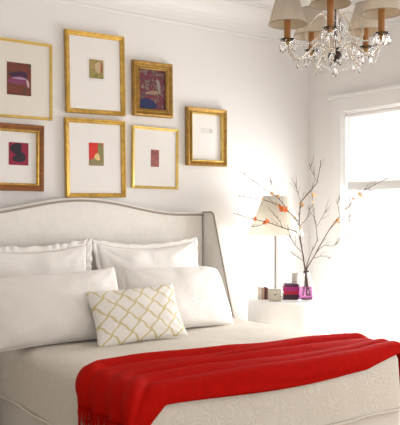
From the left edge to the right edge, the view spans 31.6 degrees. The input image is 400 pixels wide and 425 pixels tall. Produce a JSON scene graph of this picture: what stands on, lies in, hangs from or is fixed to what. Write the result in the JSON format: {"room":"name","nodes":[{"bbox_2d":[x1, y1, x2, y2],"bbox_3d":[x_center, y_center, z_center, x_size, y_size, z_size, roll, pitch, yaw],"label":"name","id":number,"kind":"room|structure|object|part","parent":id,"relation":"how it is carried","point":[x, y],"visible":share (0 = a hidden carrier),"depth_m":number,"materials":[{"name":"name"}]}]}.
{"room":"bedroom","nodes":[
{"label":"bedroom","id":0,"kind":"room"},
{"bbox_2d":[0,0,308,320],"bbox_3d":[-1.576,-0.130,4.862,6.560,3.260,0.160,0,0,-35],"label":"wall","id":1,"kind":"structure","parent":0,"point":[264,95],"depth_m":6.03,"materials":[{"name":"white paint"}]},
{"bbox_2d":[0,122,43,191],"bbox_3d":[-1.308,-0.382,4.928,0.463,0.468,0.035,0,0,-35],"label":"framed picture","id":2,"kind":"object","parent":1,"relation":"attached to","point":[21,145],"visible":1,"depth_m":4.97,"materials":[{"name":"brown wood"}]},
{"bbox_2d":[9,142,27,165],"bbox_3d":[-1.272,-0.408,4.959,0.142,0.159,0.003,0,0,-35],"label":"picture","id":3,"kind":"object","parent":2,"relation":"attached to","point":[18,151],"depth_m":4.96,"materials":[{"name":"red paper"}]},
{"bbox_2d":[0,37,52,120],"bbox_3d":[-1.302,-0.932,4.939,0.572,0.547,0.024,0,0,-35],"label":"framed picture","id":4,"kind":"object","parent":1,"relation":"attached to","point":[26,71],"visible":1,"depth_m":4.99,"materials":[{"name":"white paper"}]},
{"bbox_2d":[7,61,30,95],"bbox_3d":[-1.269,-0.933,4.961,0.176,0.227,0.003,0,0,-35],"label":"picture","id":5,"kind":"object","parent":4,"relation":"attached to","point":[18,72],"depth_m":4.96,"materials":[{"name":"red paper"}]},
{"bbox_2d":[64,29,125,115],"bbox_3d":[-0.782,-1.036,5.300,0.489,0.608,0.035,-1,1,-35],"label":"framed picture","id":6,"kind":"object","parent":1,"relation":"attached to","point":[94,63],"visible":1,"depth_m":5.30,"materials":[{"name":"white paper"}]},
{"bbox_2d":[89,59,103,78],"bbox_3d":[-0.777,-1.073,5.308,0.119,0.143,0.003,0,0,-35],"label":"picture","id":7,"kind":"object","parent":6,"relation":"attached to","point":[96,66],"depth_m":5.31,"materials":[{"name":"green paper"}]},
{"bbox_2d":[64,117,125,197],"bbox_3d":[-0.780,-0.402,5.301,0.495,0.587,0.035,-1,1,-35],"label":"framed picture","id":8,"kind":"object","parent":1,"relation":"attached to","point":[94,149],"visible":1,"depth_m":5.30,"materials":[{"name":"gold metal"}]},
{"bbox_2d":[89,143,103,165],"bbox_3d":[-0.778,-0.433,5.308,0.123,0.173,0.003,0,0,-35],"label":"picture","id":9,"kind":"object","parent":8,"relation":"attached to","point":[96,150],"depth_m":5.31,"materials":[{"name":"paper"}]},
{"bbox_2d":[131,59,172,118],"bbox_3d":[-0.373,-0.967,5.583,0.361,0.432,0.045,-1,0,-35],"label":"framed picture","id":10,"kind":"object","parent":1,"relation":"attached to","point":[151,82],"visible":1,"depth_m":5.58,"materials":[{"name":"gold metal"}]},
{"bbox_2d":[131,125,178,189],"bbox_3d":[-0.353,-0.427,5.608,0.428,0.486,0.026,1,0,-35],"label":"framed picture","id":11,"kind":"object","parent":1,"relation":"attached to","point":[154,150],"visible":1,"depth_m":5.61,"materials":[{"name":"white paper"}]},
{"bbox_2d":[151,149,158,166],"bbox_3d":[-0.357,-0.426,5.606,0.074,0.136,0.003,1,0,-35],"label":"picture","id":12,"kind":"object","parent":11,"relation":"attached to","point":[154,152],"depth_m":5.61},
{"bbox_2d":[47,0,308,47],"bbox_3d":[-1.468,-1.643,4.709,6.240,0.235,0.215,0,0,-35],"label":"trim","id":13,"kind":"structure","parent":1,"relation":"attached to","point":[244,18],"depth_m":5.84,"materials":[{"name":"white paint"}]},
{"bbox_2d":[185,106,226,166],"bbox_3d":[0.056,-0.622,5.886,0.403,0.479,0.045,0,0,-35],"label":"framed picture","id":14,"kind":"object","parent":1,"relation":"attached to","point":[205,128],"visible":1,"depth_m":5.88,"materials":[{"name":"white paper"}]},
{"bbox_2d":[201,128,212,133],"bbox_3d":[0.059,-0.676,5.900,0.124,0.043,0.003,0,0,-35],"label":"picture","id":15,"kind":"object","parent":14,"relation":"attached to","point":[203,130],"depth_m":5.90,"materials":[{"name":"grey paper"}]},
{"bbox_2d":[246,0,350,6],"bbox_3d":[0.606,-1.810,1.776,6.560,0.100,7.720,0,0,-35],"label":"ceiling","id":16,"kind":"structure","parent":0,"point":[304,3],"depth_m":5.94,"materials":[{"name":"white paint"}]},
{"bbox_2d":[268,0,399,76],"bbox_3d":[0.585,-1.165,3.012,0.536,1.190,0.549,0,0,-35],"label":"chandelier","id":17,"kind":"object","parent":16,"relation":"hanging from","point":[368,18],"visible":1,"depth_m":2.98,"materials":[{"name":"clear glass"}]},
{"bbox_3d":[0.370,-0.856,2.993,0.160,0.125,0.160,0,0,-35],"label":"lamp shade","id":18,"kind":"part","parent":17,"relation":"part of","materials":[{"name":"white fabric"}]},
{"bbox_3d":[0.370,-0.794,2.993,0.164,0.003,0.163,0,0,-35],"label":"shade trim","id":19,"kind":"part","parent":17,"relation":"part of","materials":[{"name":"beige fabric"}]},
{"bbox_3d":[0.503,-0.794,3.191,0.164,0.003,0.163,0,0,-35],"label":"shade trim","id":20,"kind":"part","parent":17,"relation":"part of","materials":[{"name":"beige fabric"}]},
{"bbox_3d":[0.461,-0.677,2.996,0.192,0.075,0.011,0,0,-2],"label":"arm","id":21,"kind":"part","parent":17,"relation":"part of","materials":[{"name":"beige glass"}]},
{"bbox_3d":[0.503,-0.856,3.191,0.160,0.125,0.160,0,0,-35],"label":"lamp shade","id":22,"kind":"part","parent":17,"relation":"part of","materials":[{"name":"white fabric"}]},
{"bbox_3d":[0.534,-0.677,3.105,0.011,0.074,0.192,0,0,-20],"label":"arm","id":23,"kind":"part","parent":17,"relation":"part of","materials":[{"name":"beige glass"}]},
{"bbox_3d":[0.517,-0.885,2.805,0.160,0.125,0.160,0,0,-35],"label":"lamp shade","id":24,"kind":"part","parent":17,"relation":"part of","materials":[{"name":"white fabric"}]},
{"bbox_3d":[0.542,-0.677,2.892,0.011,0.075,0.192,0,0,16],"label":"arm","id":25,"kind":"part","parent":17,"relation":"part of","materials":[{"name":"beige glass"}]},
{"bbox_3d":[0.661,-0.677,3.069,0.192,0.075,0.011,0,0,-38],"label":"arm","id":26,"kind":"part","parent":17,"relation":"part of","materials":[{"name":"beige glass"}]},
{"bbox_3d":[0.665,-0.677,2.938,0.192,0.074,0.011,0,0,34],"label":"arm","id":27,"kind":"part","parent":17,"relation":"part of","materials":[{"name":"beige glass"}]},
{"bbox_3d":[0.733,-0.856,3.125,0.160,0.125,0.160,0,0,-35],"label":"lamp shade","id":28,"kind":"part","parent":17,"relation":"part of","materials":[{"name":"white fabric"}]},
{"bbox_3d":[0.741,-0.810,2.886,0.164,0.003,0.163,0,0,-35],"label":"shade trim","id":29,"kind":"part","parent":17,"relation":"part of","materials":[{"name":"beige fabric"}]},
{"bbox_3d":[0.741,-0.872,2.886,0.160,0.125,0.160,0,0,-35],"label":"lamp shade","id":30,"kind":"part","parent":17,"relation":"part of","materials":[{"name":"white fabric"}]},
{"bbox_2d":[309,24,399,333],"bbox_3d":[3.219,-0.130,3.623,0.160,3.260,7.400,0,0,-35],"label":"wall","id":31,"kind":"structure","parent":0,"point":[385,71],"depth_m":6.38,"materials":[{"name":"white paint"}]},
{"bbox_2d":[315,0,399,44],"bbox_3d":[3.066,-1.643,3.515,0.215,0.235,7.400,0,0,-35],"label":"trim","id":32,"kind":"structure","parent":31,"relation":"attached to","point":[389,22],"depth_m":6.02,"materials":[{"name":"white paint"}]},
{"bbox_2d":[328,84,399,341],"bbox_3d":[1.703,0.110,5.693,0.195,2.280,1.690,0,0,-35],"label":"window","id":33,"kind":"structure","parent":31,"relation":"in","point":[388,95],"depth_m":6.26,"materials":[{"name":"white paint"}]},
{"bbox_2d":[346,106,399,190],"bbox_3d":[1.718,-0.532,5.703,0.040,0.685,1.406,0,0,-35],"label":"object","id":34,"kind":"structure","parent":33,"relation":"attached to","point":[373,135],"depth_m":6.03,"materials":[{"name":"white fabric"}]},
{"bbox_3d":[1.762,0.120,5.735,0.050,2.000,1.430,0,0,-35],"label":"frame","id":35,"kind":"part","parent":33,"relation":"part of","materials":[{"name":"white paint"}]},
{"bbox_3d":[0.606,1.550,1.776,6.560,0.100,7.720,0,0,-35],"label":"floor","id":36,"kind":"structure","parent":0,"visible":0},
{"bbox_2d":[0,198,399,424],"bbox_3d":[-0.240,0.692,4.379,2.290,1.593,2.093,0,0,-35],"label":"bed","id":37,"kind":"object","parent":36,"relation":"on","point":[62,220],"visible":0.06,"depth_m":5.19,"materials":[{"name":"fabric"}]},
{"bbox_3d":[-0.821,0.672,5.200,2.005,1.555,0.080,0,0,-35],"label":"headboard","id":38,"kind":"part","parent":37,"relation":"part of","materials":[{"name":"fabric"}]},
{"bbox_2d":[0,318,399,424],"bbox_3d":[-0.121,0.962,4.392,1.887,0.352,2.054,0,0,-35],"label":"coverlet","id":39,"kind":"object","parent":37,"relation":"on","point":[40,381],"visible":0.43,"depth_m":3.86,"materials":[{"name":"beige fabric"}]},
{"bbox_2d":[0,238,91,278],"bbox_3d":[-1.109,0.502,4.667,0.957,0.645,0.233,0,0,-33],"label":"pillow","id":40,"kind":"object","parent":39,"relation":"on","point":[72,256],"visible":0.36,"depth_m":4.73,"materials":[{"name":"white fabric"}]},
{"bbox_2d":[0,267,117,351],"bbox_3d":[-0.874,0.579,4.296,0.901,0.442,0.309,0,0,-31],"label":"pillow","id":41,"kind":"object","parent":39,"relation":"on","point":[36,310],"visible":0.68,"depth_m":4.17,"materials":[{"name":"white fabric"}]},
{"bbox_2d":[84,283,187,347],"bbox_3d":[-0.386,0.631,4.359,0.640,0.339,0.217,0,0,-32],"label":"throw pillow","id":42,"kind":"object","parent":39,"relation":"on","point":[146,313],"visible":1,"depth_m":4.28,"materials":[{"name":"fabric"}]},
{"bbox_2d":[92,237,197,289],"bbox_3d":[-0.350,0.502,5.204,0.914,0.621,0.229,0,0,-35],"label":"pillow","id":43,"kind":"object","parent":39,"relation":"on","point":[182,253],"visible":0.44,"depth_m":5.17,"materials":[{"name":"white fabric"}]},
{"bbox_2d":[123,266,232,327],"bbox_3d":[-0.136,0.578,4.841,0.813,0.440,0.294,0,0,-38],"label":"pillow","id":44,"kind":"object","parent":39,"relation":"on","point":[201,299],"visible":0.73,"depth_m":4.80,"materials":[{"name":"white fabric"}]},
{"bbox_2d":[75,333,399,424],"bbox_3d":[0.279,0.973,3.835,1.967,0.482,0.733,0,0,-35],"label":"throw blanket","id":45,"kind":"object","parent":39,"relation":"on","point":[133,389],"visible":0.9,"depth_m":3.50,"materials":[{"name":"red fabric"}]},
{"bbox_2d":[248,294,330,334],"bbox_3d":[0.738,1.095,5.781,0.700,0.777,0.700,0,0,-35],"label":"table","id":46,"kind":"object","parent":36,"relation":"on","point":[314,317],"visible":0.3,"depth_m":5.49,"materials":[{"name":"white paint"}]},
{"bbox_2d":[257,286,261,299],"bbox_3d":[0.482,0.657,5.740,0.029,0.099,0.077,0,0,0],"label":"book","id":47,"kind":"object","parent":46,"relation":"on","point":[259,289],"visible":1,"depth_m":5.70,"materials":[{"name":"beige paper"}]},
{"bbox_2d":[264,286,266,299],"bbox_3d":[0.529,0.656,5.740,0.017,0.102,0.077,0,0,0],"label":"book","id":48,"kind":"object","parent":46,"relation":"on","point":[265,287],"visible":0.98,"depth_m":5.70,"materials":[{"name":"red paper"}]},
{"bbox_2d":[269,289,280,301],"bbox_3d":[0.593,0.657,5.591,0.095,0.099,0.040,0,0,0],"label":"clock","id":49,"kind":"object","parent":46,"relation":"on","point":[274,294],"visible":1,"depth_m":5.58,"materials":[{"name":"stone"}]},
{"bbox_2d":[248,196,303,296],"bbox_3d":[0.630,0.287,5.892,0.467,0.840,0.467,0,0,-35],"label":"table lamp","id":50,"kind":"object","parent":46,"relation":"on","point":[263,212],"visible":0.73,"depth_m":5.76,"materials":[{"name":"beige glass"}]},
{"bbox_3d":[0.630,0.414,5.892,0.045,0.513,0.043,0,0,-35],"label":"stem","id":51,"kind":"part","parent":50,"relation":"part of","materials":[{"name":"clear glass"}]},
{"bbox_3d":[0.630,0.029,5.892,0.467,0.325,0.467,0,0,-35],"label":"lamp shade","id":52,"kind":"part","parent":50,"relation":"part of","materials":[{"name":"white fabric"}]},
{"bbox_2d":[282,293,297,299],"bbox_3d":[0.735,0.686,5.744,0.133,0.041,0.112,0,0,0],"label":"book","id":53,"kind":"object","parent":46,"relation":"on","point":[284,297],"visible":0.59,"depth_m":5.69,"materials":[{"name":"black paper"}]},
{"bbox_2d":[283,291,297,294],"bbox_3d":[0.736,0.650,5.745,0.121,0.029,0.112,0,0,0],"label":"book","id":54,"kind":"object","parent":53,"relation":"on","point":[284,292],"visible":0.6,"depth_m":5.69,"materials":[{"name":"red paper"}]},
{"bbox_2d":[282,286,298,290],"bbox_3d":[0.734,0.620,5.744,0.129,0.032,0.112,0,0,0],"label":"book","id":55,"kind":"object","parent":54,"relation":"on","point":[283,287],"visible":0.62,"depth_m":5.69,"materials":[{"name":"pink paper"}]},
{"bbox_2d":[283,283,298,286],"bbox_3d":[0.736,0.592,5.745,0.117,0.023,0.112,0,0,0],"label":"book","id":56,"kind":"object","parent":55,"relation":"on","point":[284,284],"visible":0.98,"depth_m":5.69,"materials":[{"name":"purple paper"}]},
{"bbox_2d":[291,273,299,283],"bbox_3d":[0.777,0.538,5.740,0.068,0.084,0.068,0,0,-35],"label":"jar","id":57,"kind":"object","parent":56,"relation":"on","point":[295,277],"visible":1,"depth_m":5.71,"materials":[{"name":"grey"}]},
{"bbox_2d":[298,271,314,301],"bbox_3d":[0.846,0.588,5.614,0.132,0.238,0.132,0,0,-35],"label":"vase","id":58,"kind":"object","parent":46,"relation":"on","point":[306,290],"visible":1,"depth_m":5.57,"materials":[{"name":"clear glass"}]},
{"bbox_2d":[234,210,304,270],"bbox_3d":[0.550,0.311,5.530,0.605,0.713,0.099,0,0,-11],"label":"branch","id":59,"kind":"object","parent":58,"relation":"in","point":[266,221],"visible":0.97,"depth_m":5.53,"materials":[{"name":"brown plant"}]},
{"bbox_2d":[233,156,324,270],"bbox_3d":[0.617,0.103,5.632,0.782,1.141,0.210,0,0,-4],"label":"branch","id":60,"kind":"object","parent":58,"relation":"in","point":[281,208],"visible":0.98,"depth_m":5.63,"materials":[{"name":"brown plant"}]},
{"bbox_2d":[306,190,330,267],"bbox_3d":[0.942,0.221,5.717,0.271,0.861,0.115,0,0,-23],"label":"branch","id":61,"kind":"object","parent":58,"relation":"in","point":[313,194],"visible":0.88,"depth_m":5.71,"materials":[{"name":"brown plant"}]},
{"bbox_2d":[306,176,388,270],"bbox_3d":[1.167,0.186,5.628,0.658,0.959,0.181,0,0,-6],"label":"branch","id":62,"kind":"object","parent":58,"relation":"in","point":[337,219],"visible":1,"depth_m":5.62,"materials":[{"name":"brown plant"}]}
]}

